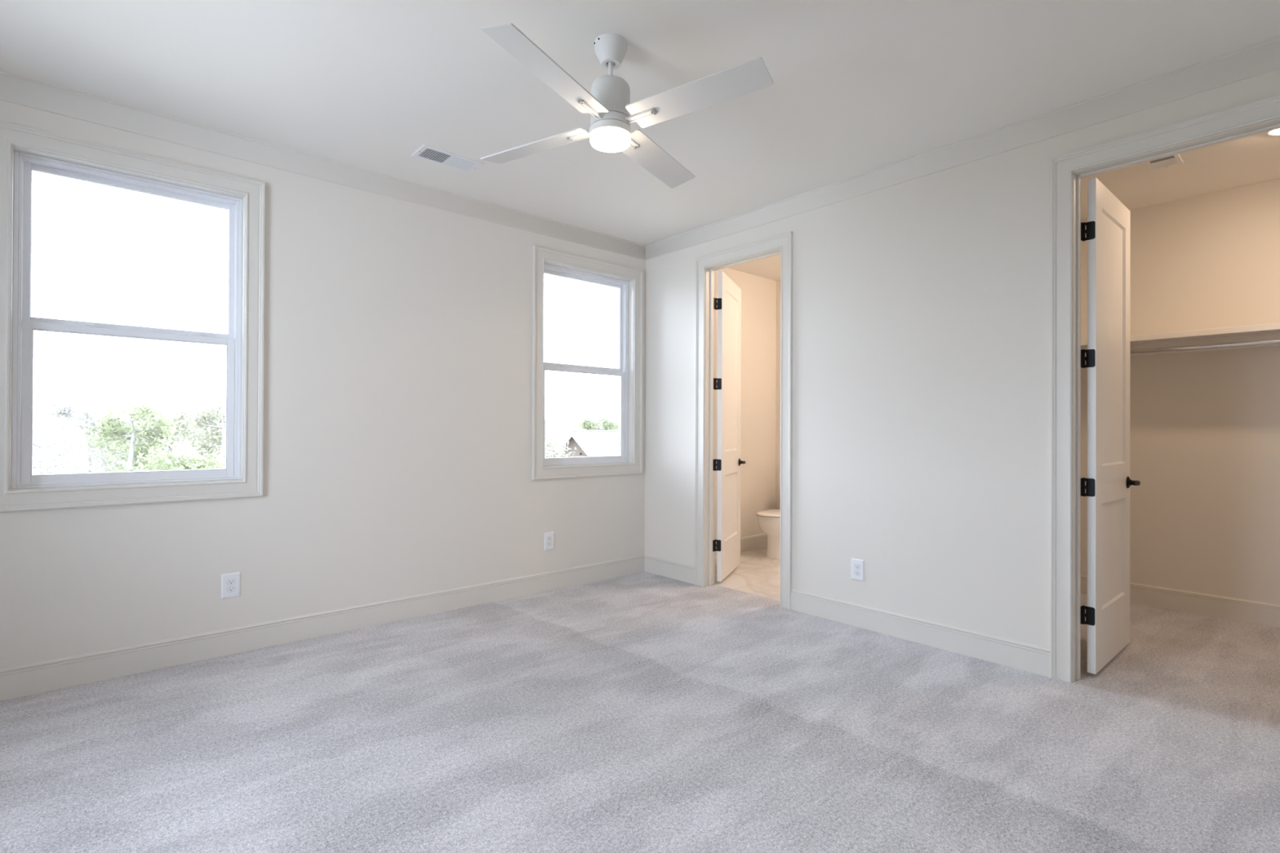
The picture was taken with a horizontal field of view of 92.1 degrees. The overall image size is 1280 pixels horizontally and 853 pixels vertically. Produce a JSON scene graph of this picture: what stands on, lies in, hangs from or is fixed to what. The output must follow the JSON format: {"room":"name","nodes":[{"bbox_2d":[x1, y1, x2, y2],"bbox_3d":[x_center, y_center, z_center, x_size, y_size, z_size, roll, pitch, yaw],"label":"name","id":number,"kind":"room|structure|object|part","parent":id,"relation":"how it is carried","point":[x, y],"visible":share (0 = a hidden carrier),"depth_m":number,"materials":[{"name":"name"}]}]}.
{"room":"empty bedroom","nodes":[
{"label":"empty bedroom","id":0,"kind":"room"},
{"bbox_2d":[0,99,776,668],"bbox_3d":[-1.230,-0.164,4.293,7.560,2.990,0.160,0,0,-42],"label":"wall","id":1,"kind":"structure","parent":0,"point":[397,442],"depth_m":3.76,"materials":[{"name":"paint"}]},
{"bbox_2d":[0,120,265,511],"bbox_3d":[-2.537,-0.486,3.117,1.075,1.735,0.178,0,0,-42],"label":"window","id":2,"kind":"structure","parent":1,"relation":"in","point":[24,150],"depth_m":3.04,"materials":[{"name":"paint"}]},
{"bbox_3d":[-2.552,-0.105,3.130,0.830,0.756,0.032,0,0,-42],"label":"sash","id":3,"kind":"part","parent":2,"relation":"part of","materials":[{"name":"plastic"}]},
{"bbox_3d":[-2.572,-0.844,3.159,0.842,0.782,0.032,0,0,-42],"label":"sash","id":4,"kind":"part","parent":2,"relation":"part of","materials":[{"name":"plastic"}]},
{"bbox_2d":[221,572,240,599],"bbox_3d":[-2.201,0.856,3.319,0.086,0.132,0.009,0,0,-42],"label":"wall outlet","id":5,"kind":"object","parent":1,"relation":"attached to","point":[230,582],"visible":1,"depth_m":3.32,"materials":[{"name":"plastic"}]},
{"bbox_2d":[226,578,235,585],"bbox_3d":[-2.199,0.836,3.317,0.037,0.029,0.001,0,0,-42],"label":"receptacle","id":6,"kind":"object","parent":5,"relation":"attached to","point":[229,581],"depth_m":3.32,"materials":[{"name":"plastic"}]},
{"bbox_2d":[226,586,235,592],"bbox_3d":[-2.200,0.875,3.317,0.037,0.029,0.001,0,0,-42],"label":"receptacle","id":7,"kind":"object","parent":5,"relation":"attached to","point":[229,588],"depth_m":3.32,"materials":[{"name":"plastic"}]},
{"bbox_2d":[0,555,644,701],"bbox_3d":[-1.921,1.156,3.561,5.250,0.138,0.018,0,0,-42],"label":"baseboard","id":8,"kind":"structure","parent":1,"relation":"attached to","point":[28,679],"depth_m":3.44,"materials":[{"name":"paint"}]},
{"bbox_2d":[0,71,645,260],"bbox_3d":[-1.904,-1.507,3.566,5.250,0.115,0.036,0,0,-42],"label":"crown molding","id":9,"kind":"structure","parent":1,"relation":"attached to","point":[14,88],"depth_m":3.44,"materials":[{"name":"paint"}]},
{"bbox_2d":[544,531,554,550],"bbox_3d":[-0.685,0.867,4.662,0.086,0.132,0.009,0,0,-42],"label":"wall outlet","id":10,"kind":"object","parent":1,"relation":"attached to","point":[548,536],"visible":1,"depth_m":4.66,"materials":[{"name":"plastic"}]},
{"bbox_2d":[532,244,643,479],"bbox_3d":[-0.437,-0.470,4.977,1.079,1.735,0.178,0,0,-42],"label":"window","id":11,"kind":"structure","parent":1,"relation":"in","point":[628,282],"depth_m":5.04,"materials":[{"name":"paint"}]},
{"bbox_3d":[-0.472,-0.828,5.020,0.846,0.782,0.032,0,0,-42],"label":"sash","id":12,"kind":"part","parent":11,"relation":"part of","materials":[{"name":"plastic"}]},
{"bbox_3d":[-0.452,-0.089,4.990,0.834,0.756,0.032,0,0,-42],"label":"sash","id":13,"kind":"part","parent":11,"relation":"part of","materials":[{"name":"plastic"}]},
{"bbox_3d":[-0.465,-0.469,5.009,0.894,1.550,0.093,0,0,-42],"label":"frame","id":14,"kind":"part","parent":11,"relation":"part of","materials":[{"name":"plastic"}]},
{"bbox_2d":[715,533,767,557],"bbox_3d":[0.791,1.178,5.956,1.756,0.138,0.030,0,0,-42],"label":"baseboard","id":15,"kind":"structure","parent":1,"relation":"attached to","point":[757,541],"depth_m":6.27,"materials":[{"name":"paint"}]},
{"bbox_2d":[0,546,1279,852],"bbox_3d":[0.463,1.249,2.378,7.250,0.040,4.950,0,0,-42],"label":"floor","id":16,"kind":"structure","parent":0,"point":[643,712],"depth_m":2.40,"materials":[{"name":"carpet"}]},
{"bbox_2d":[755,474,780,559],"bbox_3d":[1.422,0.866,6.000,0.726,0.768,0.400,0,0,-42],"label":"toilet","id":17,"kind":"object","parent":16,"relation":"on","point":[769,521],"visible":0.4,"depth_m":5.80,"materials":[{"name":"ceramic"}]},
{"bbox_3d":[1.327,0.854,5.916,0.468,0.017,0.372,0,0,-42],"label":"seat","id":18,"kind":"part","parent":17,"relation":"part of","materials":[{"name":"ceramic"}]},
{"bbox_3d":[1.330,0.830,5.919,0.480,0.024,0.374,0,0,-42],"label":"lid","id":19,"kind":"part","parent":17,"relation":"part of","materials":[{"name":"ceramic"}]},
{"bbox_3d":[1.366,1.057,5.950,0.562,0.385,0.366,0,0,-42],"label":"bowl","id":20,"kind":"part","parent":17,"relation":"part of","materials":[{"name":"ceramic"}]},
{"bbox_2d":[0,0,1279,280],"bbox_3d":[0.470,-1.621,2.388,7.560,0.120,5.270,0,0,-42],"label":"ceiling","id":21,"kind":"structure","parent":0,"point":[860,86],"depth_m":2.76,"materials":[{"name":"paint"}]},
{"bbox_2d":[411,144,484,173],"bbox_3d":[-1.120,-1.558,3.602,0.362,0.007,0.190,0,0,-42],"label":"ceiling vent","id":22,"kind":"object","parent":21,"relation":"in","point":[427,153],"visible":1,"depth_m":3.59,"materials":[{"name":"metal"}]},
{"bbox_2d":[480,22,773,188],"bbox_3d":[-0.119,-1.354,2.517,1.030,0.416,1.031,0,0,-15],"label":"ceiling fan","id":23,"kind":"object","parent":21,"relation":"hanging from","point":[610,107],"visible":1,"depth_m":2.43,"materials":[{"name":"white"}]},
{"bbox_3d":[-0.453,-1.229,2.712,0.555,0.006,0.138,0,12,31],"label":"blade","id":24,"kind":"part","parent":23,"relation":"part of","materials":[{"name":"white plastic"}]},
{"bbox_3d":[-0.315,-1.248,2.182,0.138,0.006,0.555,15,5,30],"label":"blade","id":25,"kind":"part","parent":23,"relation":"part of","materials":[{"name":"white plastic"}]},
{"bbox_3d":[0.076,-1.224,2.848,0.138,0.006,0.555,-15,-8,30],"label":"blade","id":26,"kind":"part","parent":23,"relation":"part of","materials":[{"name":"white plastic"}]},
{"bbox_3d":[0.213,-1.246,2.321,0.555,0.006,0.138,-3,-15,30],"label":"blade","id":27,"kind":"part","parent":23,"relation":"part of","materials":[{"name":"white plastic"}]},
{"bbox_2d":[1145,154,1183,170],"bbox_3d":[3.055,-1.551,3.602,0.250,0.007,0.150,0,0,-42],"label":"ceiling vent","id":28,"kind":"object","parent":21,"relation":"in","point":[1173,160],"visible":0.66,"depth_m":3.62,"materials":[{"name":"metal"}]},
{"bbox_2d":[1265,128,1279,135],"bbox_3d":[3.374,-1.548,3.203,0.180,0.015,0.180,0,0,-42],"label":"recessed light","id":29,"kind":"object","parent":21,"relation":"in","point":[1276,132],"visible":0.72,"depth_m":3.25,"materials":[{"name":"ceramic"}]},
{"bbox_2d":[775,280,781,509],"bbox_3d":[2.139,-0.138,5.868,0.129,2.860,1.950,0,0,-42],"label":"wall","id":30,"kind":"structure","parent":0,"point":[778,282],"depth_m":6.53,"materials":[{"name":"paint"}]},
{"bbox_2d":[644,68,1279,648],"bbox_3d":[1.781,-0.191,3.440,0.115,2.920,5.110,0,0,-42],"label":"wall","id":31,"kind":"structure","parent":0,"point":[921,305],"depth_m":3.55,"materials":[{"name":"paint"}]},
{"bbox_2d":[694,231,792,609],"bbox_3d":[0.725,-0.041,4.819,0.575,2.566,1.350,0,0,-8],"label":"door","id":32,"kind":"structure","parent":31,"relation":"in","point":[727,384],"depth_m":4.82,"materials":[{"name":"paint"}]},
{"bbox_3d":[0.891,0.315,5.401,0.063,0.067,0.145,0,0,21],"label":"handle","id":33,"kind":"part","parent":32,"relation":"part of","materials":[{"name":"black metal"}]},
{"bbox_2d":[644,554,1049,677],"bbox_3d":[1.673,1.170,3.450,0.018,0.138,4.950,0,0,-42],"label":"baseboard","id":34,"kind":"structure","parent":31,"relation":"attached to","point":[1030,658],"depth_m":3.56,"materials":[{"name":"paint"}]},
{"bbox_2d":[851,558,864,581],"bbox_3d":[1.348,0.888,3.825,0.009,0.132,0.086,0,0,-42],"label":"wall outlet","id":35,"kind":"object","parent":31,"relation":"attached to","point":[857,565],"visible":1,"depth_m":3.82,"materials":[{"name":"plastic"}]},
{"bbox_2d":[854,564,859,568],"bbox_3d":[1.346,0.869,3.824,0.003,0.028,0.034,0,0,-42],"label":"receptacle","id":36,"kind":"object","parent":35,"relation":"attached to","point":[856,566],"depth_m":3.82,"materials":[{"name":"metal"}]},
{"bbox_2d":[854,570,859,575],"bbox_3d":[1.346,0.908,3.823,0.003,0.028,0.034,0,0,-42],"label":"receptacle","id":37,"kind":"object","parent":35,"relation":"attached to","point":[856,572],"depth_m":3.82,"materials":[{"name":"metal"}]},
{"bbox_2d":[645,35,1279,260],"bbox_3d":[1.677,-1.494,3.456,0.036,0.115,4.950,0,0,-42],"label":"crown molding","id":38,"kind":"structure","parent":31,"relation":"attached to","point":[1263,57],"depth_m":3.16,"materials":[{"name":"paint"}]},
{"bbox_2d":[1049,93,1279,683],"bbox_3d":[2.649,-0.042,2.994,0.870,2.566,0.906,0,0,-42],"label":"door","id":39,"kind":"structure","parent":31,"relation":"in","point":[1107,229],"depth_m":3.04,"materials":[{"name":"paint"}]},
{"bbox_3d":[2.724,0.313,3.409,0.146,0.067,0.063,0,0,-42],"label":"handle","id":40,"kind":"part","parent":39,"relation":"part of","materials":[{"name":"black metal"}]},
{"bbox_2d":[1080,178,1279,604],"bbox_3d":[3.891,-0.139,4.067,0.135,2.860,2.930,0,0,-42],"label":"wall","id":41,"kind":"structure","parent":0,"point":[1205,425],"depth_m":4.11,"materials":[{"name":"paint"}]},
{"bbox_2d":[1080,575,1279,627],"bbox_3d":[3.977,1.181,3.842,0.018,0.138,2.180,0,0,-42],"label":"baseboard","id":42,"kind":"structure","parent":41,"relation":"attached to","point":[1231,608],"depth_m":4.09,"materials":[{"name":"paint"}]},
{"bbox_2d":[1080,322,1279,356],"bbox_3d":[3.866,-0.555,3.744,0.335,0.105,2.180,0,0,-42],"label":"closet shelf","id":43,"kind":"object","parent":41,"relation":"attached to","point":[1271,331],"visible":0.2,"depth_m":4.00,"materials":[{"name":"paint"}]},
{"label":"outside","id":44,"kind":"structure","parent":0,"visible":0},
{"bbox_2d":[32,440,564,474],"bbox_3d":[-92.161,4.858,124.422,260.000,0.300,299.400,0,0,-42],"label":"ground","id":45,"kind":"structure","parent":44,"point":[561,441],"depth_m":108.31,"materials":[{"name":"white"}]},
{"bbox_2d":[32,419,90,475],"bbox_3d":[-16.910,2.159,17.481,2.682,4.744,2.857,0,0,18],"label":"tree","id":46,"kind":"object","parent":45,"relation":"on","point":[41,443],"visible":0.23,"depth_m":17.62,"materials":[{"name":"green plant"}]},
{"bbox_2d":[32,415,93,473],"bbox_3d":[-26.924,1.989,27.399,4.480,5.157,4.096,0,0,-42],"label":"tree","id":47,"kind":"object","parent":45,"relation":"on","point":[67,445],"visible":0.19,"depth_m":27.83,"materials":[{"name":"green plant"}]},
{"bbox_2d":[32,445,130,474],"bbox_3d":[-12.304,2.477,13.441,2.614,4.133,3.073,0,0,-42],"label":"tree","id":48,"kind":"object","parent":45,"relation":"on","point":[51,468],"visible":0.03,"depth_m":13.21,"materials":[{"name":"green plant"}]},
{"bbox_2d":[32,395,141,474],"bbox_3d":[-19.685,1.706,22.057,3.935,5.702,3.480,0,0,-3],"label":"tree","id":49,"kind":"object","parent":45,"relation":"on","point":[71,410],"visible":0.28,"depth_m":22.06,"materials":[{"name":"green plant"}]},
{"bbox_2d":[62,392,184,472],"bbox_3d":[-14.408,1.790,17.481,3.266,5.528,3.255,0,0,-42],"label":"tree","id":50,"kind":"object","parent":45,"relation":"on","point":[104,424],"visible":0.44,"depth_m":17.48,"materials":[{"name":"green plant"}]},
{"bbox_2d":[71,402,185,472],"bbox_3d":[-22.498,1.727,27.416,4.220,5.666,4.232,0,0,-42],"label":"tree","id":51,"kind":"object","parent":45,"relation":"on","point":[122,402],"visible":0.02,"depth_m":27.00,"materials":[{"name":"green plant"}]},
{"bbox_2d":[120,400,225,471],"bbox_3d":[-17.047,1.788,22.122,3.744,5.558,3.877,0,0,22],"label":"tree","id":52,"kind":"object","parent":45,"relation":"on","point":[181,418],"visible":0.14,"depth_m":22.06,"materials":[{"name":"green plant"}]},
{"bbox_2d":[125,428,225,471],"bbox_3d":[-9.866,2.298,13.369,2.780,4.523,2.894,0,0,-9],"label":"tree","id":53,"kind":"object","parent":45,"relation":"on","point":[198,464],"visible":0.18,"depth_m":13.06,"materials":[{"name":"green plant"}]},
{"bbox_2d":[153,393,225,468],"bbox_3d":[-11.745,1.835,17.189,2.973,5.455,3.070,0,0,-42],"label":"tree","id":54,"kind":"object","parent":45,"relation":"on","point":[201,415],"visible":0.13,"depth_m":17.39,"materials":[{"name":"green plant"}]},
{"bbox_2d":[177,399,225,459],"bbox_3d":[-18.259,1.473,27.477,4.421,6.226,3.938,0,0,44],"label":"tree","id":55,"kind":"object","parent":45,"relation":"on","point":[220,404],"visible":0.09,"depth_m":26.68,"materials":[{"name":"green plant"}]},
{"bbox_2d":[544,424,582,457],"bbox_3d":[-2.646,2.266,18.185,2.810,4.666,2.712,0,0,-42],"label":"tree","id":56,"kind":"object","parent":45,"relation":"on","point":[560,451],"visible":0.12,"depth_m":18.13,"materials":[{"name":"green plant"}]},
{"bbox_2d":[552,430,618,457],"bbox_3d":[-0.065,2.421,31.485,7.500,4.475,14.640,0,0,21],"label":"house","id":57,"kind":"structure","parent":45,"relation":"on","point":[593,442],"depth_m":25.41,"materials":[{"name":"white"}]},
{"bbox_2d":[572,413,618,430],"bbox_3d":[-2.941,1.913,44.148,4.929,5.614,4.991,0,0,-42],"label":"tree","id":58,"kind":"object","parent":45,"relation":"on","point":[587,424],"visible":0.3,"depth_m":43.25,"materials":[{"name":"green plant"}]},
{"bbox_2d":[596,410,618,429],"bbox_3d":[-1.570,1.734,51.936,6.182,6.108,5.204,0,0,-42],"label":"tree","id":59,"kind":"object","parent":45,"relation":"on","point":[604,415],"visible":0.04,"depth_m":51.23,"materials":[{"name":"green plant"}]},
{"bbox_3d":[4.166,-0.146,2.347,2.005,2.860,0.310,0,0,-42],"label":"wall","id":60,"kind":"structure","parent":0,"visible":0},
{"bbox_2d":[1084,338,1279,356],"bbox_3d":[3.777,-0.504,3.666,0.058,0.058,2.180,0,0,-42],"label":"closet rod","id":61,"kind":"object","parent":60,"relation":"attached to","point":[1266,342],"visible":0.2,"depth_m":3.88,"materials":[{"name":"silver metal"}]},
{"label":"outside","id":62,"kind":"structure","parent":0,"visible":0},
{"bbox_2d":[32,404,603,441],"bbox_3d":[-27.540,-2.077,129.229,569.861,14.131,470.005,0,0,-42],"label":"hills","id":63,"kind":"structure","parent":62,"point":[564,428],"depth_m":199.61,"materials":[{"name":"white"}]}
]}

